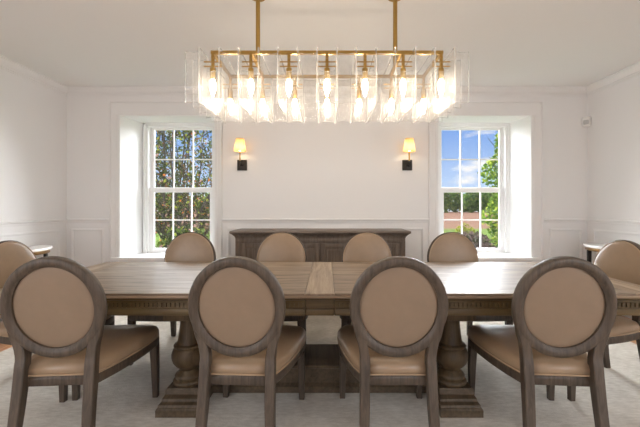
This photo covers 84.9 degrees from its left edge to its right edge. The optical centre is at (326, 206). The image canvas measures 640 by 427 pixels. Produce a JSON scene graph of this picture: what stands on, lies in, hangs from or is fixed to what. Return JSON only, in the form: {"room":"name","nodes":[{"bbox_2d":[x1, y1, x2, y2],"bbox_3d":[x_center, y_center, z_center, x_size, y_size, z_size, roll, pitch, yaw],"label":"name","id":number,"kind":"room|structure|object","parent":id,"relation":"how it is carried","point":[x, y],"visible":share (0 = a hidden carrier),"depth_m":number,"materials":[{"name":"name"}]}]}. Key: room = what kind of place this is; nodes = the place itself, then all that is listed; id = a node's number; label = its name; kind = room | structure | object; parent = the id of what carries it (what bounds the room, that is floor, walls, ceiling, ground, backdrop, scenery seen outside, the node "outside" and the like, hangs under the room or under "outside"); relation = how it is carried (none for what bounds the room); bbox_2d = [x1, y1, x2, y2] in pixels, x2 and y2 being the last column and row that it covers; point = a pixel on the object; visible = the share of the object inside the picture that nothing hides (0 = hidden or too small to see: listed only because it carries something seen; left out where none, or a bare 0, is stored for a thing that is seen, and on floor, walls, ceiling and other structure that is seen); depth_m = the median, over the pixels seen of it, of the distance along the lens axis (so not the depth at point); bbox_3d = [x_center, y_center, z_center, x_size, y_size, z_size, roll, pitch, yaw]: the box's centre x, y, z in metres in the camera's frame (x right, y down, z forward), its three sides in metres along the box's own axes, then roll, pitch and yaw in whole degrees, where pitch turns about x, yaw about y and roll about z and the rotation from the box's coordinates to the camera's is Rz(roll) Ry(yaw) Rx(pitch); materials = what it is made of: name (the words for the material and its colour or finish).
{"room":"dining room","nodes":[
{"label":"dining room","id":0,"kind":"room"},
{"bbox_2d":[0,68,66,257],"bbox_3d":[-3.550,-0.150,1.115,0.300,2.790,8.030,0,0,0],"label":"wall","id":1,"kind":"structure","parent":0,"point":[33,116],"depth_m":4.04,"materials":[{"name":"white paint"}]},
{"bbox_2d":[0,229,59,255],"bbox_3d":[-3.390,0.637,2.000,0.020,0.715,4.900,0,0,0],"label":"trim","id":2,"kind":"structure","parent":1,"relation":"attached to","point":[54,230],"depth_m":4.08,"materials":[{"name":"white paint"}]},
{"bbox_2d":[0,219,66,226],"bbox_3d":[-3.383,0.180,2.035,0.034,0.059,5.070,0,0,0],"label":"trim","id":3,"kind":"structure","parent":1,"relation":"attached to","point":[47,221],"depth_m":3.99,"materials":[{"name":"white paint"}]},
{"bbox_2d":[0,55,67,95],"bbox_3d":[-3.357,-1.495,0.985,0.085,0.100,7.170,0,0,0],"label":"trim","id":4,"kind":"structure","parent":1,"relation":"attached to","point":[9,65],"depth_m":3.98,"materials":[{"name":"white paint"}]},
{"bbox_2d":[0,316,636,351],"bbox_3d":[0.000,1.305,1.115,7.400,0.120,8.030,0,0,0],"label":"floor","id":5,"kind":"structure","parent":0,"point":[3,347],"depth_m":3.15,"materials":[{"name":"brown wood"}]},
{"bbox_2d":[28,245,52,256],"bbox_3d":[-3.204,0.845,3.740,0.320,0.800,0.740,0,0,0],"label":"console table","id":6,"kind":"object","parent":5,"relation":"on","point":[38,249],"visible":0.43,"depth_m":3.83,"materials":[{"name":"white stone"}]},
{"bbox_2d":[0,315,639,426],"bbox_3d":[0.000,1.239,2.165,5.560,0.012,3.730,0,0,0],"label":"area rug","id":7,"kind":"object","parent":5,"relation":"on","point":[124,399],"visible":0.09,"depth_m":2.21,"materials":[{"name":"beige carpet"}]},
{"bbox_2d":[0,240,114,402],"bbox_3d":[-1.964,0.734,2.470,0.687,0.998,0.567,0,0,0],"label":"dining chair","id":8,"kind":"object","parent":7,"relation":"on","point":[13,254],"visible":0.17,"depth_m":2.43,"materials":[{"name":"beige leather"}]},
{"bbox_2d":[0,256,159,426],"bbox_3d":[-1.341,0.734,1.971,0.567,0.998,0.687,0,0,-4],"label":"dining chair","id":9,"kind":"object","parent":7,"relation":"on","point":[53,308],"visible":1,"depth_m":1.70,"materials":[{"name":"grey wood"}]},
{"bbox_2d":[127,232,215,365],"bbox_3d":[-1.290,0.734,3.029,0.567,0.998,0.687,0,0,0],"label":"dining chair","id":10,"kind":"object","parent":7,"relation":"on","point":[187,246],"visible":0.26,"depth_m":3.27,"materials":[{"name":"beige leather"}]},
{"bbox_2d":[188,256,306,426],"bbox_3d":[-0.424,0.734,1.976,0.567,0.998,0.687,0,0,3],"label":"dining chair","id":11,"kind":"object","parent":7,"relation":"on","point":[237,305],"visible":1,"depth_m":1.70,"materials":[{"name":"grey wood"}]},
{"bbox_2d":[256,232,307,330],"bbox_3d":[-0.430,0.734,3.029,0.567,0.998,0.687,0,0,0],"label":"dining chair","id":12,"kind":"object","parent":7,"relation":"on","point":[278,246],"visible":0.25,"depth_m":3.27,"materials":[{"name":"beige leather"}]},
{"bbox_2d":[0,262,639,417],"bbox_3d":[0.000,0.858,2.514,3.890,0.750,1.134,0,0,0],"label":"dining table","id":13,"kind":"object","parent":7,"relation":"on","point":[473,289],"visible":0.48,"depth_m":2.17,"materials":[{"name":"brown wood"}]},
{"bbox_2d":[339,232,391,326],"bbox_3d":[0.378,0.734,3.029,0.567,0.998,0.687,0,0,0],"label":"dining chair","id":14,"kind":"object","parent":7,"relation":"on","point":[363,246],"visible":0.27,"depth_m":3.27,"materials":[{"name":"beige leather"}]},
{"bbox_2d":[337,256,447,426],"bbox_3d":[0.348,0.734,1.976,0.567,0.998,0.687,0,0,0],"label":"dining chair","id":15,"kind":"object","parent":7,"relation":"on","point":[399,304],"visible":1,"depth_m":1.70,"materials":[{"name":"beige leather"}]},
{"bbox_2d":[427,232,512,335],"bbox_3d":[1.185,0.734,3.029,0.567,0.998,0.687,0,0,0],"label":"dining chair","id":16,"kind":"object","parent":7,"relation":"on","point":[448,246],"visible":0.4,"depth_m":3.27,"materials":[{"name":"beige leather"}]},
{"bbox_2d":[468,256,617,426],"bbox_3d":[1.166,0.734,1.971,0.567,0.998,0.687,0,0,4],"label":"dining chair","id":17,"kind":"object","parent":7,"relation":"on","point":[564,308],"visible":1,"depth_m":1.70,"materials":[{"name":"beige leather"}]},
{"bbox_2d":[567,240,639,400],"bbox_3d":[1.839,0.734,2.499,0.687,0.998,0.567,0,0,-3],"label":"dining chair","id":18,"kind":"object","parent":7,"relation":"on","point":[618,259],"visible":0.3,"depth_m":2.42,"materials":[{"name":"beige leather"}]},
{"bbox_2d":[229,228,410,261],"bbox_3d":[-0.077,0.761,4.267,2.081,0.968,0.534,0,0,0],"label":"sideboard","id":19,"kind":"object","parent":5,"relation":"on","point":[320,244],"visible":0.31,"depth_m":4.05,"materials":[{"name":"brown wood"}]},
{"bbox_2d":[583,242,632,319],"bbox_3d":[3.204,0.845,4.030,0.320,0.800,0.740,0,0,0],"label":"console table","id":20,"kind":"object","parent":5,"relation":"on","point":[592,246],"visible":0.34,"depth_m":4.12,"materials":[{"name":"white stone"}]},
{"bbox_2d":[0,0,639,85],"bbox_3d":[0.000,-1.645,1.115,7.400,0.200,8.030,0,0,0],"label":"ceiling","id":21,"kind":"structure","parent":0,"point":[68,42],"depth_m":3.25,"materials":[{"name":"white paint"}]},
{"bbox_2d":[204,0,449,113],"bbox_3d":[0.000,-1.110,2.550,1.850,0.866,0.580,0,0,0],"label":"chandelier","id":22,"kind":"object","parent":21,"relation":"hanging from","point":[401,54],"visible":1,"depth_m":2.34,"materials":[{"name":"gold metal"}]},
{"bbox_2d":[210,67,215,96],"bbox_3d":[-0.762,-0.833,2.337,0.040,0.193,0.039,0,0,0],"label":"bulb","id":23,"kind":"object","parent":22,"relation":"attached to","point":[212,70],"depth_m":2.32,"materials":[{"name":"white glass"}]},
{"bbox_2d":[228,89,232,113],"bbox_3d":[-0.762,-0.833,2.763,0.040,0.193,0.039,0,0,0],"label":"bulb","id":24,"kind":"object","parent":22,"relation":"attached to","point":[230,92],"depth_m":2.75,"materials":[{"name":"white glass"}]},
{"bbox_2d":[248,67,253,96],"bbox_3d":[-0.508,-0.833,2.337,0.040,0.193,0.039,0,0,0],"label":"bulb","id":25,"kind":"object","parent":22,"relation":"attached to","point":[250,70],"depth_m":2.32,"materials":[{"name":"white glass"}]},
{"bbox_2d":[260,89,264,113],"bbox_3d":[-0.508,-0.833,2.763,0.040,0.193,0.039,0,0,0],"label":"bulb","id":26,"kind":"object","parent":22,"relation":"attached to","point":[262,92],"depth_m":2.75,"materials":[{"name":"white glass"}]},
{"bbox_2d":[286,67,291,96],"bbox_3d":[-0.254,-0.833,2.337,0.040,0.193,0.039,0,0,0],"label":"bulb","id":27,"kind":"object","parent":22,"relation":"attached to","point":[288,70],"depth_m":2.32,"materials":[{"name":"white glass"}]},
{"bbox_2d":[292,89,296,113],"bbox_3d":[-0.254,-0.833,2.763,0.040,0.193,0.039,0,0,0],"label":"bulb","id":28,"kind":"object","parent":22,"relation":"attached to","point":[294,92],"depth_m":2.75,"materials":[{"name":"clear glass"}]},
{"bbox_2d":[325,94,328,112],"bbox_3d":[0.000,-0.833,2.763,0.040,0.193,0.039,0,0,0],"label":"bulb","id":29,"kind":"object","parent":22,"relation":"attached to","point":[326,98],"depth_m":2.75,"materials":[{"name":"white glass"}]},
{"bbox_2d":[324,67,329,96],"bbox_3d":[0.000,-0.833,2.337,0.040,0.193,0.039,0,0,0],"label":"bulb","id":30,"kind":"object","parent":22,"relation":"attached to","point":[326,70],"depth_m":2.32,"materials":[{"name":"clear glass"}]},
{"bbox_2d":[357,89,361,113],"bbox_3d":[0.254,-0.833,2.763,0.040,0.193,0.039,0,0,0],"label":"bulb","id":31,"kind":"object","parent":22,"relation":"attached to","point":[359,92],"depth_m":2.75,"materials":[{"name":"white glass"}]},
{"bbox_2d":[362,67,367,96],"bbox_3d":[0.254,-0.833,2.337,0.040,0.193,0.039,0,0,0],"label":"bulb","id":32,"kind":"object","parent":22,"relation":"attached to","point":[364,70],"depth_m":2.32,"materials":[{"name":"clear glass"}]},
{"bbox_2d":[389,89,393,113],"bbox_3d":[0.508,-0.833,2.763,0.040,0.193,0.039,0,0,0],"label":"bulb","id":33,"kind":"object","parent":22,"relation":"attached to","point":[391,92],"depth_m":2.75,"materials":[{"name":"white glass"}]},
{"bbox_2d":[400,67,405,96],"bbox_3d":[0.508,-0.833,2.337,0.040,0.193,0.039,0,0,0],"label":"bulb","id":34,"kind":"object","parent":22,"relation":"attached to","point":[403,70],"depth_m":2.32,"materials":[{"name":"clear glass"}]},
{"bbox_2d":[421,89,425,113],"bbox_3d":[0.762,-0.833,2.763,0.040,0.193,0.039,0,0,0],"label":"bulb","id":35,"kind":"object","parent":22,"relation":"attached to","point":[423,92],"depth_m":2.75,"materials":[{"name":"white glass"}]},
{"bbox_2d":[438,67,443,96],"bbox_3d":[0.762,-0.833,2.337,0.040,0.193,0.039,0,0,0],"label":"bulb","id":36,"kind":"object","parent":22,"relation":"attached to","point":[441,70],"depth_m":2.32,"materials":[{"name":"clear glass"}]},
{"bbox_2d":[67,96,586,266],"bbox_3d":[0.000,-0.150,4.850,6.800,2.790,0.560,0,0,0],"label":"wall","id":37,"kind":"structure","parent":0,"point":[311,162],"depth_m":4.57,"materials":[{"name":"white paint"}]},
{"bbox_2d":[110,115,219,259],"bbox_3d":[-2.088,-0.257,4.820,1.432,1.886,0.590,0,0,0],"label":"window","id":38,"kind":"structure","parent":37,"relation":"in","point":[137,189],"depth_m":4.89,"materials":[{"name":"white paint"}]},
{"bbox_2d":[109,100,221,261],"bbox_3d":[-2.103,-0.152,4.557,1.472,2.465,0.026,0,0,0],"label":"trim","id":39,"kind":"structure","parent":37,"relation":"attached to","point":[116,107],"depth_m":4.56,"materials":[{"name":"white paint"}]},
{"bbox_2d":[234,138,246,170],"bbox_3d":[-1.105,-0.672,4.468,0.158,0.393,0.204,0,0,0],"label":"wall sconce","id":40,"kind":"object","parent":37,"relation":"attached to","point":[239,147],"visible":1,"depth_m":4.44,"materials":[{"name":"yellow fabric"}]},
{"bbox_2d":[71,228,581,262],"bbox_3d":[-0.005,0.632,4.560,6.670,0.725,0.020,0,0,0],"label":"trim","id":41,"kind":"structure","parent":37,"relation":"attached to","point":[72,229],"depth_m":4.56,"materials":[{"name":"white paint"}]},
{"bbox_2d":[67,86,586,95],"bbox_3d":[0.000,-1.495,4.527,6.800,0.100,0.085,0,0,0],"label":"trim","id":42,"kind":"structure","parent":37,"relation":"attached to","point":[72,90],"depth_m":4.51,"materials":[{"name":"white paint"}]},
{"bbox_2d":[67,219,586,222],"bbox_3d":[0.000,0.180,4.553,6.800,0.059,0.034,0,0,0],"label":"trim","id":43,"kind":"structure","parent":37,"relation":"attached to","point":[68,220],"depth_m":4.55,"materials":[{"name":"white paint"}]},
{"bbox_2d":[402,138,415,170],"bbox_3d":[1.045,-0.672,4.468,0.158,0.393,0.204,0,0,0],"label":"wall sconce","id":44,"kind":"object","parent":37,"relation":"attached to","point":[409,146],"visible":1,"depth_m":4.44,"materials":[{"name":"brown metal"}]},
{"bbox_2d":[428,100,543,261],"bbox_3d":[2.072,-0.152,4.557,1.496,2.465,0.026,0,0,0],"label":"trim","id":45,"kind":"structure","parent":37,"relation":"attached to","point":[535,108],"depth_m":4.56,"materials":[{"name":"white paint"}]},
{"bbox_2d":[438,115,540,259],"bbox_3d":[2.062,-0.257,4.820,1.406,1.886,0.590,0,0,0],"label":"window","id":46,"kind":"structure","parent":37,"relation":"in","point":[514,189],"depth_m":4.89,"materials":[{"name":"white paint"}]},
{"bbox_2d":[581,117,591,126],"bbox_3d":[3.358,-1.103,4.528,0.104,0.119,0.085,0,0,45],"label":"sensor","id":47,"kind":"object","parent":37,"relation":"attached to","point":[586,121],"visible":1,"depth_m":4.50,"materials":[{"name":"white plastic"}]},
{"bbox_2d":[587,74,639,263],"bbox_3d":[3.550,-0.150,1.115,0.300,2.790,8.030,0,0,0],"label":"wall","id":48,"kind":"structure","parent":0,"point":[613,135],"depth_m":4.15,"materials":[{"name":"white paint"}]},
{"bbox_2d":[586,61,639,95],"bbox_3d":[3.357,-1.495,0.985,0.085,0.100,7.170,0,0,0],"label":"trim","id":49,"kind":"structure","parent":48,"relation":"attached to","point":[633,70],"depth_m":4.08,"materials":[{"name":"white paint"}]},
{"bbox_2d":[587,219,639,225],"bbox_3d":[3.383,0.180,2.035,0.034,0.059,5.070,0,0,0],"label":"trim","id":50,"kind":"structure","parent":48,"relation":"attached to","point":[594,221],"depth_m":4.11,"materials":[{"name":"white paint"}]},
{"bbox_2d":[594,229,639,258],"bbox_3d":[3.390,0.637,2.000,0.020,0.715,4.900,0,0,0],"label":"trim","id":51,"kind":"structure","parent":48,"relation":"attached to","point":[595,230],"depth_m":4.16,"materials":[{"name":"white paint"}]},
{"label":"outside","id":52,"kind":"structure","parent":0,"visible":0},
{"bbox_2d":[156,212,497,228],"bbox_3d":[0.000,2.015,85.000,520.000,0.300,110.000,0,0,0],"label":"field","id":53,"kind":"structure","parent":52,"point":[450,215],"depth_m":45.02,"materials":[{"name":"brown soil"}]},
{"bbox_2d":[444,193,453,212],"bbox_3d":[39.006,-2.027,115.984,6.406,8.475,5.153,0,0,0],"label":"tree","id":54,"kind":"object","parent":53,"relation":"on","point":[448,197],"visible":0.5,"depth_m":114.68,"materials":[{"name":"green plant"}]},
{"bbox_2d":[450,193,463,211],"bbox_3d":[45.122,-2.061,122.982,6.316,8.635,5.190,0,0,0],"label":"tree","id":55,"kind":"object","parent":53,"relation":"on","point":[457,196],"visible":0.56,"depth_m":121.66,"materials":[{"name":"green plant"}]},
{"bbox_2d":[463,193,482,212],"bbox_3d":[48.226,-2.043,116.026,6.534,8.944,5.147,0,0,0],"label":"tree","id":56,"kind":"object","parent":53,"relation":"on","point":[473,198],"visible":0.8,"depth_m":115.10,"materials":[{"name":"green plant"}]},
{"bbox_2d":[475,193,490,211],"bbox_3d":[54.326,-1.886,123.000,6.290,7.765,5.321,0,0,0],"label":"tree","id":57,"kind":"object","parent":53,"relation":"on","point":[484,202],"visible":0.41,"depth_m":121.69,"materials":[{"name":"green plant"}]},
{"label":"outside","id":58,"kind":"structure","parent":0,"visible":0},
{"bbox_2d":[155,229,495,247],"bbox_3d":[0.000,2.015,17.575,440.000,0.300,24.850,0,0,0],"label":"ground","id":59,"kind":"structure","parent":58,"point":[483,231],"depth_m":24.63,"materials":[{"name":"green plant"}]},
{"bbox_2d":[155,223,206,247],"bbox_3d":[-2.495,1.073,6.155,1.182,1.602,0.829,0,0,0],"label":"shrub","id":60,"kind":"object","parent":59,"relation":"on","point":[165,239],"visible":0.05,"depth_m":6.08,"materials":[{"name":"green plant"}]},
{"bbox_2d":[155,130,211,244],"bbox_3d":[-2.455,-0.875,7.784,6.138,5.548,3.736,0,0,-7],"label":"tree","id":61,"kind":"object","parent":59,"relation":"on","point":[184,203],"visible":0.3,"depth_m":7.38,"materials":[{"name":"green plant"}]},
{"bbox_2d":[456,223,475,234],"bbox_3d":[4.728,1.197,12.000,0.923,1.354,0.665,0,0,0],"label":"bush","id":62,"kind":"object","parent":59,"relation":"on","point":[465,224],"visible":0.12,"depth_m":11.96,"materials":[{"name":"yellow plant"}]},
{"bbox_2d":[458,230,496,247],"bbox_3d":[3.296,1.207,8.093,1.386,1.340,0.991,0,0,0],"label":"shrub","id":63,"kind":"object","parent":59,"relation":"on","point":[475,239],"visible":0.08,"depth_m":7.94,"materials":[{"name":"green plant"}]},
{"bbox_2d":[477,130,497,247],"bbox_3d":[5.315,-0.349,10.200,1.625,4.432,1.689,0,0,0],"label":"tree","id":64,"kind":"object","parent":59,"relation":"on","point":[493,229],"visible":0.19,"depth_m":10.27,"materials":[{"name":"green plant"}]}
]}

